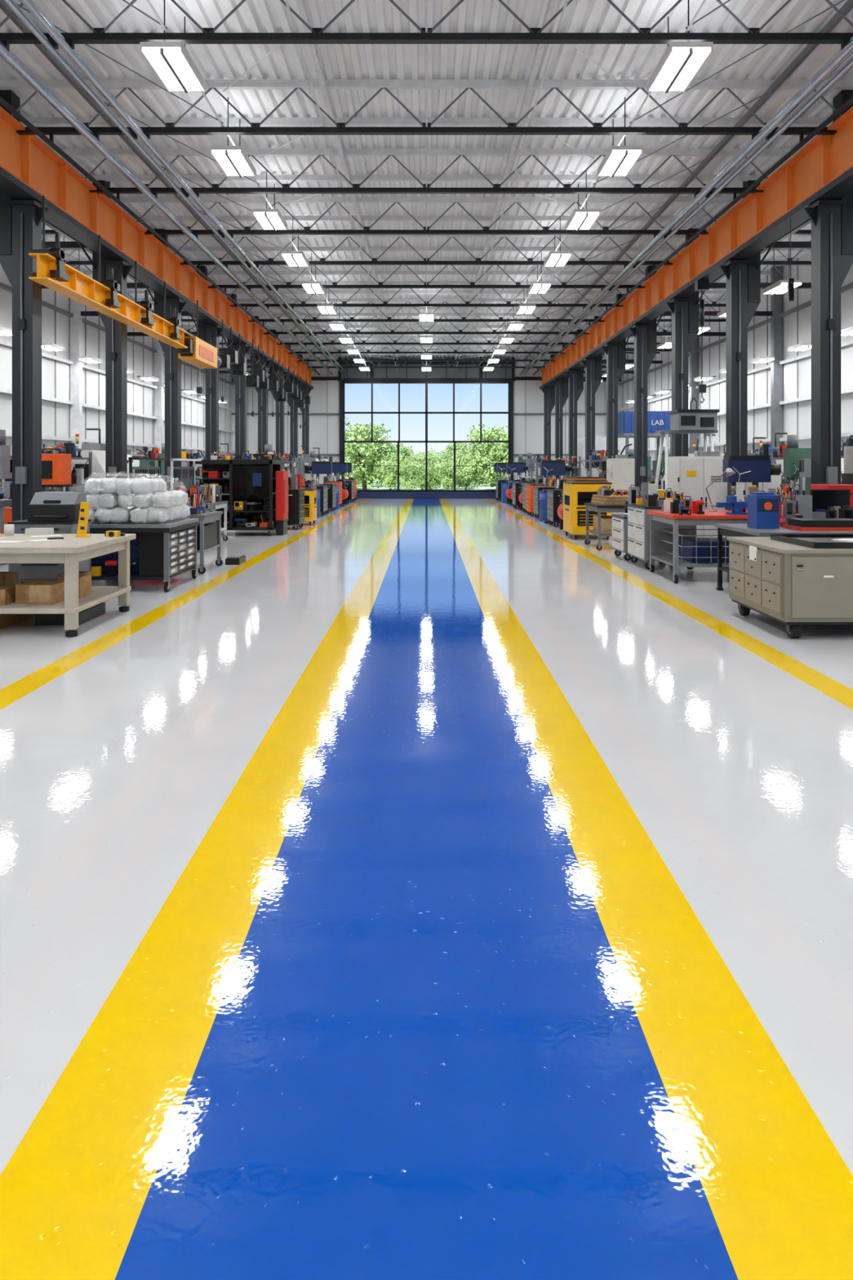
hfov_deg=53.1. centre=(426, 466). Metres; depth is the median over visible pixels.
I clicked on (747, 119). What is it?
roof trusses
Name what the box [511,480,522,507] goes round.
air compressor
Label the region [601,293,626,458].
steel column
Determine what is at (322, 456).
machine
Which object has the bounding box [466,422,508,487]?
leafy tree
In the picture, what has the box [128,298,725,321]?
roof truss
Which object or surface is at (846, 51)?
conduit
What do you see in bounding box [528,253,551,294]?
ceiling light
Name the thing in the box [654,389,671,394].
light
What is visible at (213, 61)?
ceiling
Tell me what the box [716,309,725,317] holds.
light
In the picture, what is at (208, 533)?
cart
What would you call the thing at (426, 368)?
ceiling light
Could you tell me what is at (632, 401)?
light
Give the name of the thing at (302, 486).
tool chest
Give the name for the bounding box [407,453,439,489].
leafy tree
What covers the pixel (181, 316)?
light
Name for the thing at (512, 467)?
press
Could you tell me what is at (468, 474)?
leafy tree
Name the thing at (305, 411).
steel column
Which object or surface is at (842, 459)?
machine
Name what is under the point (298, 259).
ceiling light
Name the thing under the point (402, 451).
leafy tree
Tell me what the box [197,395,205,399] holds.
light
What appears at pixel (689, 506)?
tool
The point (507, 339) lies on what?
ceiling light
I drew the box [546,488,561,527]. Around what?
tool chest
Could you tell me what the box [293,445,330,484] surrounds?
machine
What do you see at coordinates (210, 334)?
steel column
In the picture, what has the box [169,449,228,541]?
workbench
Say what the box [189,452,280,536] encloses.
tool rack
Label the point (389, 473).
leafy tree
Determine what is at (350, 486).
tool chest
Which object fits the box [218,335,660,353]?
roof truss
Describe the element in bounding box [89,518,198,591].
tool cabinet
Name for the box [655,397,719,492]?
machine
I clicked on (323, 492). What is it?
tool chest
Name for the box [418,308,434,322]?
ceiling light
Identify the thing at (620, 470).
tall cabinet
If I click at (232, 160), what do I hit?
ceiling light
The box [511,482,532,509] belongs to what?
tool chest
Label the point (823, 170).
beam
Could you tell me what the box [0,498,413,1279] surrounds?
yellow line
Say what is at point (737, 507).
bench vise
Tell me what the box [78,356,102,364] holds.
light
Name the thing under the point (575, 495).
cabinet
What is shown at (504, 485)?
drum
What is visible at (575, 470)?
workbench
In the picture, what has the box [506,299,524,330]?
ceiling light
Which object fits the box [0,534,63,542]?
paper sheets
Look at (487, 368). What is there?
ceiling light
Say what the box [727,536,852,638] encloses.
storage cabinet
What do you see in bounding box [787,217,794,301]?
pendant
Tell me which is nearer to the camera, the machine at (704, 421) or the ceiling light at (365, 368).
the machine at (704, 421)
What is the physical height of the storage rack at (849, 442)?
2.081 m
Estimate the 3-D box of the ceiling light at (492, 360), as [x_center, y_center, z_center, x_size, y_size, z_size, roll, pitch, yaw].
[2.930,-5.010,37.390,0.470,0.880,1.040,0,0,0]
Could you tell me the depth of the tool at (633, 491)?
14.57 m
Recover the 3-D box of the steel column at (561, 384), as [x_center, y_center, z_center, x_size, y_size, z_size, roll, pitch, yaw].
[5.940,-1.950,38.010,0.720,7.100,0.500,0,0,0]
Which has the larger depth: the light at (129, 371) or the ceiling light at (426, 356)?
the ceiling light at (426, 356)
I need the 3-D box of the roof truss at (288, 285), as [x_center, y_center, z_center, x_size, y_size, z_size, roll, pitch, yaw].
[-0.010,-5.125,22.690,19.620,0.750,0.100,0,0,0]
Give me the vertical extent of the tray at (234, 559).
0.120 m
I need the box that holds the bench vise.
[708,495,747,515]
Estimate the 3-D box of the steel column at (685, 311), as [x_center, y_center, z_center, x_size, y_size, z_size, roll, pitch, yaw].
[5.940,-1.950,19.860,0.720,7.100,0.500,0,0,0]
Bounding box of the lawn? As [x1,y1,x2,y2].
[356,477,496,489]
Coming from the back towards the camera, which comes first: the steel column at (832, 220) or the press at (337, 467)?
the press at (337, 467)
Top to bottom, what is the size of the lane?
0.002 m
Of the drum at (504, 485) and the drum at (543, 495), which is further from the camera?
the drum at (504, 485)
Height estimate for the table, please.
0.850 m
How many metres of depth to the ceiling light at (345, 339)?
30.89 m
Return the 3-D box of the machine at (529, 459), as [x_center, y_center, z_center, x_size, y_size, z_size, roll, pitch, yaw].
[4.771,0.500,37.171,0.820,2.200,1.360,0,0,0]
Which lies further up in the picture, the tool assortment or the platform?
the platform
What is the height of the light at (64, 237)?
1.580 m
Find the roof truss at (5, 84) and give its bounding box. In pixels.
[0,79,852,134]
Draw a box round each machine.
[0,429,12,565]
[0,479,12,499]
[62,428,128,495]
[127,449,139,466]
[138,444,164,480]
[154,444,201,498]
[218,443,233,457]
[243,444,273,459]
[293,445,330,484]
[295,451,315,484]
[312,447,339,480]
[517,453,526,481]
[525,453,542,484]
[627,448,651,481]
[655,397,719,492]
[656,446,671,488]
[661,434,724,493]
[667,436,727,537]
[747,436,776,464]
[760,432,787,478]
[782,435,811,500]
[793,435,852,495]
[840,457,844,480]
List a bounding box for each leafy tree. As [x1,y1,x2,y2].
[344,416,351,479]
[344,422,395,489]
[346,426,390,486]
[373,452,405,489]
[381,437,413,482]
[396,457,428,489]
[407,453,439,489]
[408,448,438,465]
[418,460,444,489]
[433,459,460,489]
[436,442,471,461]
[436,448,468,489]
[449,448,485,489]
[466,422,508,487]
[468,426,504,484]
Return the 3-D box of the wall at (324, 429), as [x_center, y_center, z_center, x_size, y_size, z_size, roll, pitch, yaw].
[0.000,-2.000,43.115,20.000,7.200,0.270,0,0,0]
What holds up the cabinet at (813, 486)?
on the floor
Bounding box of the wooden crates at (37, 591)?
[0,570,91,604]
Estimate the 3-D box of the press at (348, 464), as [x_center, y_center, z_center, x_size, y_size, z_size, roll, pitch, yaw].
[-3.678,0.710,37.073,0.860,1.780,0.400,0,0,0]
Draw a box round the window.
[342,381,510,492]
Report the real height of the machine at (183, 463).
2.270 m
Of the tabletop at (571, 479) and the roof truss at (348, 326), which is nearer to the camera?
the tabletop at (571, 479)
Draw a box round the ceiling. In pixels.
[0,0,852,357]
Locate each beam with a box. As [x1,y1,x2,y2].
[0,106,313,389]
[28,195,221,393]
[539,106,852,389]
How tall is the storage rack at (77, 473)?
2.081 m
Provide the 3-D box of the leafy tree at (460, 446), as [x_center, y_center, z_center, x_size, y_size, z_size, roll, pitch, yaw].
[3.133,-0.493,83.797,3.810,4.285,3.967,0,0,-31]
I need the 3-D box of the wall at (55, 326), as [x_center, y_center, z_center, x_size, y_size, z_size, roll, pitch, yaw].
[-9.887,-2.000,17.500,0.225,7.200,51.000,0,0,0]
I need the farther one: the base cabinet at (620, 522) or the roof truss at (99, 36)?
the base cabinet at (620, 522)
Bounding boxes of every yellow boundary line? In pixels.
[0,498,369,709]
[483,498,852,709]
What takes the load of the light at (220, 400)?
attached to the wall girts at (76, 403)
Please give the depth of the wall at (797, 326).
24.63 m
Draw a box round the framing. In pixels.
[231,356,621,479]
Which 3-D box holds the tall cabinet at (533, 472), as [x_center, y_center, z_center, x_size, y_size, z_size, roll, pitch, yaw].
[4.796,0.516,38.454,0.554,2.168,0.825,0,0,0]
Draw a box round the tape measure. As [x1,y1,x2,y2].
[104,530,124,537]
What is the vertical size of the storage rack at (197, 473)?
2.081 m
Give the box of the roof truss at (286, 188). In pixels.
[50,148,802,193]
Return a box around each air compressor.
[337,479,348,504]
[505,478,515,503]
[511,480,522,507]
[518,480,530,511]
[557,488,563,529]
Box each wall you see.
[0,263,231,488]
[231,356,621,479]
[621,251,852,470]
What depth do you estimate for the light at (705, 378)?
28.43 m
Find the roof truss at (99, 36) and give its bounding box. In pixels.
[0,0,852,44]
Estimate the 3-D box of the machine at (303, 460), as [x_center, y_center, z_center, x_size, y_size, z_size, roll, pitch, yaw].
[-4.695,0.500,33.013,0.820,2.200,1.360,0,0,0]
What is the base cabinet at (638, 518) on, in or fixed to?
on the floor
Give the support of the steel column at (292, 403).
on the floor
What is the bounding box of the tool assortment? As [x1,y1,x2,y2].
[779,488,852,531]
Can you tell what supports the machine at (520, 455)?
on the floor
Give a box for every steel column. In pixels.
[0,89,48,521]
[92,180,133,478]
[154,228,186,490]
[195,265,223,459]
[226,293,251,459]
[250,315,271,453]
[269,329,288,466]
[284,344,300,469]
[297,354,311,453]
[541,354,555,476]
[551,344,568,477]
[564,329,583,466]
[581,315,602,475]
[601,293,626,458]
[629,265,657,497]
[666,228,698,456]
[720,180,760,495]
[804,89,852,484]
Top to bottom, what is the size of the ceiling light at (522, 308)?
0.880 m
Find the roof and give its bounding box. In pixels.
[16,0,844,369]
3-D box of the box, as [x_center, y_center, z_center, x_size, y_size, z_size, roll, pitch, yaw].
[4.065,0.525,10.297,0.270,0.430,0.306,0,0,0]
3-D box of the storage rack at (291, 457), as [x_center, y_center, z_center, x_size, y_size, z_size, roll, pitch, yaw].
[-4.776,0.560,29.324,0.650,2.081,1.650,0,0,0]
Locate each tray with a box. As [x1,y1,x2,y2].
[225,554,245,564]
[770,533,852,548]
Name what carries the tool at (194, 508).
on the cart at (208, 533)
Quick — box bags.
[84,477,190,523]
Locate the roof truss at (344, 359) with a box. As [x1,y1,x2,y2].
[218,344,634,361]
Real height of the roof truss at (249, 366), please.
0.750 m
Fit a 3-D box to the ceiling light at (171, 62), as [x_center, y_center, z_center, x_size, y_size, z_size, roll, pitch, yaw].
[-2.930,-5.010,9.940,0.470,0.880,1.040,0,0,0]
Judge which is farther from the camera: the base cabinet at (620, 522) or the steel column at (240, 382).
the steel column at (240, 382)
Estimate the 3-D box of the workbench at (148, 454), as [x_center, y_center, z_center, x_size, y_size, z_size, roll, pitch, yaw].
[-4.749,0.623,15.500,0.760,1.955,1.700,0,0,0]
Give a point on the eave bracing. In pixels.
(73, 244)
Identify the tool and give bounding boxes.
[115,471,213,514]
[288,474,301,488]
[305,482,312,489]
[624,483,658,515]
[635,480,685,506]
[662,467,798,515]
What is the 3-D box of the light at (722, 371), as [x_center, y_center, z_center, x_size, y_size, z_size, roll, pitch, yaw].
[9.363,-2.950,26.000,0.615,0.160,0.740,0,0,0]
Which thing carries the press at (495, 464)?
on the floor
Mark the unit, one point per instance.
(55, 467)
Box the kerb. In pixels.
[356,492,496,498]
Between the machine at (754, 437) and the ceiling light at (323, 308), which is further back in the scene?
the ceiling light at (323, 308)
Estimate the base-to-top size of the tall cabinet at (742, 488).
1.868 m
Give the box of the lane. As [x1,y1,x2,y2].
[114,498,738,1279]
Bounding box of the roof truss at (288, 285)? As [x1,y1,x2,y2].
[68,259,795,288]
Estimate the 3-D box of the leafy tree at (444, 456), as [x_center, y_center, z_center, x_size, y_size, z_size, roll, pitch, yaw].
[1.694,0.184,61.944,2.798,2.932,2.772,0,0,-41]
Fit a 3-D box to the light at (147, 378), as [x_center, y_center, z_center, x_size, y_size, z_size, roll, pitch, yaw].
[-9.363,-2.950,28.500,0.615,0.160,0.740,0,0,0]
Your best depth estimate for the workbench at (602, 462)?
25.06 m
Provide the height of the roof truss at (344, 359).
0.750 m
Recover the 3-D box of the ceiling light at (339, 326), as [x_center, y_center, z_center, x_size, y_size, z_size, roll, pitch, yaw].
[-2.930,-5.010,28.240,0.470,0.880,1.040,0,0,0]
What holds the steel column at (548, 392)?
on the floor
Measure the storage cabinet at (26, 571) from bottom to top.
0.955 m
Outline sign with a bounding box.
[617,411,670,434]
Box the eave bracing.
[0,96,319,382]
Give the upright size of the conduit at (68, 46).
0.153 m
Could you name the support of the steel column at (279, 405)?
on the floor
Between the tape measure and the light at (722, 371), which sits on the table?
the tape measure
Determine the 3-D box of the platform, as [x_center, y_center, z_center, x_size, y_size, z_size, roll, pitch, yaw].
[8.000,0.200,31.500,1.900,2.800,2.000,0,0,0]
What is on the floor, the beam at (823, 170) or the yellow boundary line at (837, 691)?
the yellow boundary line at (837, 691)
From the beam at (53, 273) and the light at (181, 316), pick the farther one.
the light at (181, 316)
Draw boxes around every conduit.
[0,0,347,375]
[519,36,852,374]
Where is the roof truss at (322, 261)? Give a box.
[41,235,811,265]
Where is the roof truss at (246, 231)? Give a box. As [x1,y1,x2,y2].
[41,196,811,235]
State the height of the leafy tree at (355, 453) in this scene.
4.761 m
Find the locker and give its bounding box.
[275,471,288,535]
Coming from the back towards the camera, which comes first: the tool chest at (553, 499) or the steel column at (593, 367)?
the steel column at (593, 367)
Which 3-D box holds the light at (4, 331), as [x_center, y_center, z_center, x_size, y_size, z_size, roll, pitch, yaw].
[-9.363,-2.950,18.500,0.615,0.160,0.740,0,0,0]
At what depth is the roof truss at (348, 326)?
33.16 m
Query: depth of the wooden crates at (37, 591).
8.32 m
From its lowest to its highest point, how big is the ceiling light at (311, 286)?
0.880 m
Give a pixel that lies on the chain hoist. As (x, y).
(701, 286)
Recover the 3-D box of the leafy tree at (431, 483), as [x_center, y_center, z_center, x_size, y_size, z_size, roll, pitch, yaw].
[0.446,0.624,57.033,1.958,2.052,1.941,0,0,-38]
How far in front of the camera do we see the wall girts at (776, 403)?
23.39 m
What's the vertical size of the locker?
1.500 m
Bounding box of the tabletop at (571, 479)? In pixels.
[564,476,608,482]
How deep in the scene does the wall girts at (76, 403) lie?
23.47 m
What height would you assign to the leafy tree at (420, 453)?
3.420 m
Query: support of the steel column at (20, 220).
on the floor
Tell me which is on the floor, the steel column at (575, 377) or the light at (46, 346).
the steel column at (575, 377)
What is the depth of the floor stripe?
2.43 m
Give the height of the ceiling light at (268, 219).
0.880 m
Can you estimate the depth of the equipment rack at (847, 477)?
12.68 m
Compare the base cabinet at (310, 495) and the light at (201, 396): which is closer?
the base cabinet at (310, 495)
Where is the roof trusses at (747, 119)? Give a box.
[0,0,852,359]
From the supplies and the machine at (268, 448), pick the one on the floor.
the machine at (268, 448)
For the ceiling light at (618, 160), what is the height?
0.880 m
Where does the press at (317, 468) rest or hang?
on the floor
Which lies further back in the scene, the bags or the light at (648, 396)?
the light at (648, 396)
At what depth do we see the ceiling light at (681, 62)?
9.79 m
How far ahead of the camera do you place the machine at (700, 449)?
23.27 m
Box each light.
[0,325,12,337]
[41,342,65,351]
[63,236,79,271]
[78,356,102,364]
[127,368,133,373]
[137,375,159,382]
[139,0,206,93]
[181,315,189,332]
[181,389,196,394]
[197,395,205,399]
[209,97,256,177]
[218,399,227,403]
[252,170,287,231]
[280,217,309,267]
[301,253,324,294]
[316,304,337,315]
[328,299,346,330]
[338,315,354,343]
[346,334,360,355]
[353,341,365,364]
[359,353,370,371]
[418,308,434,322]
[419,334,433,343]
[421,351,431,359]
[421,364,431,371]
[482,353,493,371]
[487,341,499,364]
[492,329,506,355]
[498,315,514,343]
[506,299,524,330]
[515,288,536,315]
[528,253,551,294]
[543,217,572,267]
[565,170,600,231]
[596,97,643,177]
[625,399,634,403]
[626,363,634,368]
[646,0,713,93]
[647,395,655,399]
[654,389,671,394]
[657,315,671,349]
[693,375,715,382]
[697,292,711,334]
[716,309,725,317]
[719,368,725,373]
[750,356,774,364]
[761,236,802,295]
[787,342,811,351]
[840,325,852,337]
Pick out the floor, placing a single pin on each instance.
(115, 770)
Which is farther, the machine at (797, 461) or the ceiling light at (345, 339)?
the ceiling light at (345, 339)
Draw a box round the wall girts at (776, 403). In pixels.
[618,266,852,453]
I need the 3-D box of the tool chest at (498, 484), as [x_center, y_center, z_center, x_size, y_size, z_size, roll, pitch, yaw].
[3.602,1.113,40.044,0.644,0.975,1.180,0,0,0]
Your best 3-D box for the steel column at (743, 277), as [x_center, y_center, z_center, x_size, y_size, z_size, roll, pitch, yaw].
[5.940,-1.950,16.230,0.720,7.100,0.500,0,0,0]
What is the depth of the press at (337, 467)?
34.36 m
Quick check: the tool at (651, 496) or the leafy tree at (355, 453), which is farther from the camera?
the leafy tree at (355, 453)
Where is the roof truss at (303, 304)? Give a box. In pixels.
[127,280,725,306]
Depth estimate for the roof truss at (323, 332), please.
30.54 m
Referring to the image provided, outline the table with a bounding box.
[0,533,135,637]
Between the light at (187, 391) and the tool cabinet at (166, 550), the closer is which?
the tool cabinet at (166, 550)
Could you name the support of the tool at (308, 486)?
on the base cabinet at (310, 495)
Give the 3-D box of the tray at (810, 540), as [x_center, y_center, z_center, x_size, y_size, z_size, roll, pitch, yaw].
[4.260,0.733,8.475,1.280,0.065,1.010,0,0,0]
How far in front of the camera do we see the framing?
42.87 m
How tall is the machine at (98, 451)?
2.470 m
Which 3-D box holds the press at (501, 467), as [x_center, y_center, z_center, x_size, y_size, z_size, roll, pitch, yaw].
[3.661,0.710,38.922,0.860,1.780,0.400,0,0,0]
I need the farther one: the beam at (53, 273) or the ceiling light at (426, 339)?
the ceiling light at (426, 339)
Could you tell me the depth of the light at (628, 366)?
33.00 m
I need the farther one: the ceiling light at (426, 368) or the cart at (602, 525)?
the ceiling light at (426, 368)
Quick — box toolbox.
[27,491,86,521]
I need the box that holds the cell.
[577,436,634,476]
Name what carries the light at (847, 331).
attached to the wall girts at (776, 403)
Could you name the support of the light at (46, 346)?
attached to the wall girts at (76, 403)
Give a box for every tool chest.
[0,506,12,533]
[287,488,304,529]
[301,485,316,488]
[311,484,328,515]
[315,484,336,511]
[324,480,342,506]
[342,479,356,501]
[343,480,354,502]
[496,480,506,500]
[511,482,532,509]
[522,484,528,512]
[525,484,547,515]
[533,486,555,518]
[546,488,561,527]
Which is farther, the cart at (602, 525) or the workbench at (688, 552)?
the cart at (602, 525)
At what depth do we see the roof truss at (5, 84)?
12.13 m
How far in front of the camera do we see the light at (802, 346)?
20.89 m
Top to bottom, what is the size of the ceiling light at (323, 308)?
0.880 m
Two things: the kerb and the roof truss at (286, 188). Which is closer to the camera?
the roof truss at (286, 188)
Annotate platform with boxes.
[617,433,671,477]
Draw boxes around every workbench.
[128,446,198,506]
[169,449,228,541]
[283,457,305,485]
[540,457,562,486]
[547,455,570,486]
[554,456,578,488]
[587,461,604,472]
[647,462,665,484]
[647,510,798,582]
[715,523,852,590]
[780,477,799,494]
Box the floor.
[0,498,852,1175]
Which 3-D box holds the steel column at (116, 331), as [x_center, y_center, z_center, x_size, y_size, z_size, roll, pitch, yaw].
[-5.940,-1.950,16.230,0.720,7.100,0.500,0,0,0]
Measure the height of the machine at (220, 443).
2.470 m
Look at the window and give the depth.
43.02 m
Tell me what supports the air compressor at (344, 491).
on the floor
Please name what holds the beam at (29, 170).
on the steel column
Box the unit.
[41,448,72,492]
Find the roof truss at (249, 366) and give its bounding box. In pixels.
[222,353,630,368]
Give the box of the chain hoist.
[694,280,709,403]
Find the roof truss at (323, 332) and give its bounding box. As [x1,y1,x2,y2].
[182,312,671,334]
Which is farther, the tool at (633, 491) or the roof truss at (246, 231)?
the roof truss at (246, 231)
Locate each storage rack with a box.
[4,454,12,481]
[42,443,92,493]
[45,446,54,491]
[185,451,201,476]
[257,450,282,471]
[278,453,300,477]
[323,456,336,462]
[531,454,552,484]
[578,448,613,480]
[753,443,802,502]
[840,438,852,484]
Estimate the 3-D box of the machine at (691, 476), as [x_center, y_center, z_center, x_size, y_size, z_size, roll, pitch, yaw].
[4.838,0.525,15.280,0.875,2.149,0.751,0,0,0]
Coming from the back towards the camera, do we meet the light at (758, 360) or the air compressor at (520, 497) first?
the air compressor at (520, 497)
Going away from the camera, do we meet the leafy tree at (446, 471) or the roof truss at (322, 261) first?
the roof truss at (322, 261)
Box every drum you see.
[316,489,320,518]
[327,485,339,509]
[501,482,507,502]
[538,490,547,521]
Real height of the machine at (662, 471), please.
2.200 m
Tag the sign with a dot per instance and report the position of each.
(656, 420)
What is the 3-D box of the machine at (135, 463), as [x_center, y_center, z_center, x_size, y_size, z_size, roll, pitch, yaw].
[-8.773,0.365,24.934,1.335,2.470,1.724,0,0,0]
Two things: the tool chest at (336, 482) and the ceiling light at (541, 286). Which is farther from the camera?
the tool chest at (336, 482)
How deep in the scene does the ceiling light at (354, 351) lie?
34.18 m
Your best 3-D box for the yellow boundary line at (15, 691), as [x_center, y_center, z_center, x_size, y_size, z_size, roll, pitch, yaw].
[-2.930,1.599,17.400,0.250,0.002,50.800,0,0,0]
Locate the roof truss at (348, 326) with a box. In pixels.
[182,324,671,344]
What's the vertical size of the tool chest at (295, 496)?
1.025 m
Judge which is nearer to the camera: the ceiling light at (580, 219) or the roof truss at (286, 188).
the roof truss at (286, 188)
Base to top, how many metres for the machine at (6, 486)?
2.270 m
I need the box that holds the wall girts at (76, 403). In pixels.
[0,266,234,453]
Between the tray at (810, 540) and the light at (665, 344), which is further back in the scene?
the light at (665, 344)
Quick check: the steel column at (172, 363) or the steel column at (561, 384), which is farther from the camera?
the steel column at (561, 384)
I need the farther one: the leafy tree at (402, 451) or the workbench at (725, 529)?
the leafy tree at (402, 451)
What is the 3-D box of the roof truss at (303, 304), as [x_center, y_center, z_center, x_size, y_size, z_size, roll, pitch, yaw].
[-0.010,-5.125,25.320,19.620,0.750,0.100,0,0,0]
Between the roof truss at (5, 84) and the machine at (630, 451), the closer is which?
the roof truss at (5, 84)
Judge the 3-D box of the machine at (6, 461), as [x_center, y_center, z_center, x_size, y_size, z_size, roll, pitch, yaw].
[-7.271,0.500,13.928,0.820,2.200,1.360,0,0,0]
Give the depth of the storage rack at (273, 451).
25.76 m
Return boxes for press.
[306,461,332,513]
[331,462,346,506]
[339,462,351,503]
[493,462,505,499]
[497,462,508,502]
[506,462,528,505]
[540,460,571,523]
[723,455,781,510]
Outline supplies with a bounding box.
[4,524,53,535]
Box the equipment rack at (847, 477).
[841,446,852,484]
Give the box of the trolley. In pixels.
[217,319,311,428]
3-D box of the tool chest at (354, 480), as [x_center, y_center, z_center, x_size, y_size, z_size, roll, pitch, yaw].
[-3.584,1.087,39.734,0.594,1.025,1.080,0,0,0]
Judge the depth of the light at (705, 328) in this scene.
24.18 m
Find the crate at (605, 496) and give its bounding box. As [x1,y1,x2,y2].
[591,485,640,505]
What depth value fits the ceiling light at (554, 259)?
18.88 m
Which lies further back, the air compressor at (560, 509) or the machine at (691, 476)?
the air compressor at (560, 509)
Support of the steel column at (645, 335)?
on the floor
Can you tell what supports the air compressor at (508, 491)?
on the floor
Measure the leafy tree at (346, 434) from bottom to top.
5.475 m
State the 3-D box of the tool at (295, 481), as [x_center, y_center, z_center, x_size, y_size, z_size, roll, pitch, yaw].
[-3.591,0.386,22.003,0.632,0.378,0.744,0,0,0]
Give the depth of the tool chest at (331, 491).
30.09 m
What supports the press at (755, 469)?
on the floor
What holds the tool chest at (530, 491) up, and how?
on the floor
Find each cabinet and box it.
[7,519,90,583]
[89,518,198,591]
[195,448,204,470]
[288,488,317,525]
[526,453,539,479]
[562,481,612,539]
[605,443,635,515]
[612,514,631,560]
[627,503,696,569]
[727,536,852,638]
[734,451,780,501]
[811,484,852,508]
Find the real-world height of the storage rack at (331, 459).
2.081 m
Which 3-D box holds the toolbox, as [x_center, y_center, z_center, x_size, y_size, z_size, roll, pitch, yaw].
[-4.400,0.475,10.180,0.560,0.340,0.440,0,0,0]
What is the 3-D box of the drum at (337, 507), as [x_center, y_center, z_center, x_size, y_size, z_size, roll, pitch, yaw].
[-3.563,1.150,31.992,0.600,0.900,0.600,0,0,0]
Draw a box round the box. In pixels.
[747,492,779,528]
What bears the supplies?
on the table
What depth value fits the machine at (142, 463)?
22.53 m
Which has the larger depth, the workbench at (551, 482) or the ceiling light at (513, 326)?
the workbench at (551, 482)
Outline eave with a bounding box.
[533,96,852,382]
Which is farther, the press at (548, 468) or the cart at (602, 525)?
the press at (548, 468)
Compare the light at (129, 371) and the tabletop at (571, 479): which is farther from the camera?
the light at (129, 371)
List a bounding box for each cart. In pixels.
[183,511,222,573]
[584,502,624,550]
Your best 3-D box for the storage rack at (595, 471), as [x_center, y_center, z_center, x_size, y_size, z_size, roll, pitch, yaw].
[4.761,0.560,24.017,0.650,2.081,1.650,0,0,0]
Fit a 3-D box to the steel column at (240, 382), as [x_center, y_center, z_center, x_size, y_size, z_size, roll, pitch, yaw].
[-5.940,-1.950,27.120,0.720,7.100,0.500,0,0,0]
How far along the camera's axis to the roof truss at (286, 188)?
14.76 m
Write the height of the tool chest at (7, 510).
1.025 m
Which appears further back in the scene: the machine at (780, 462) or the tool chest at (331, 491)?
the tool chest at (331, 491)
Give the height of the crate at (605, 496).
0.360 m
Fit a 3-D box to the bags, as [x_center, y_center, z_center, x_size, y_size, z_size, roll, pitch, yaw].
[-3.966,0.445,11.602,1.270,0.604,1.264,0,0,0]
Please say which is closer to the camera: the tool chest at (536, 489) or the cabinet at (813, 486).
the cabinet at (813, 486)

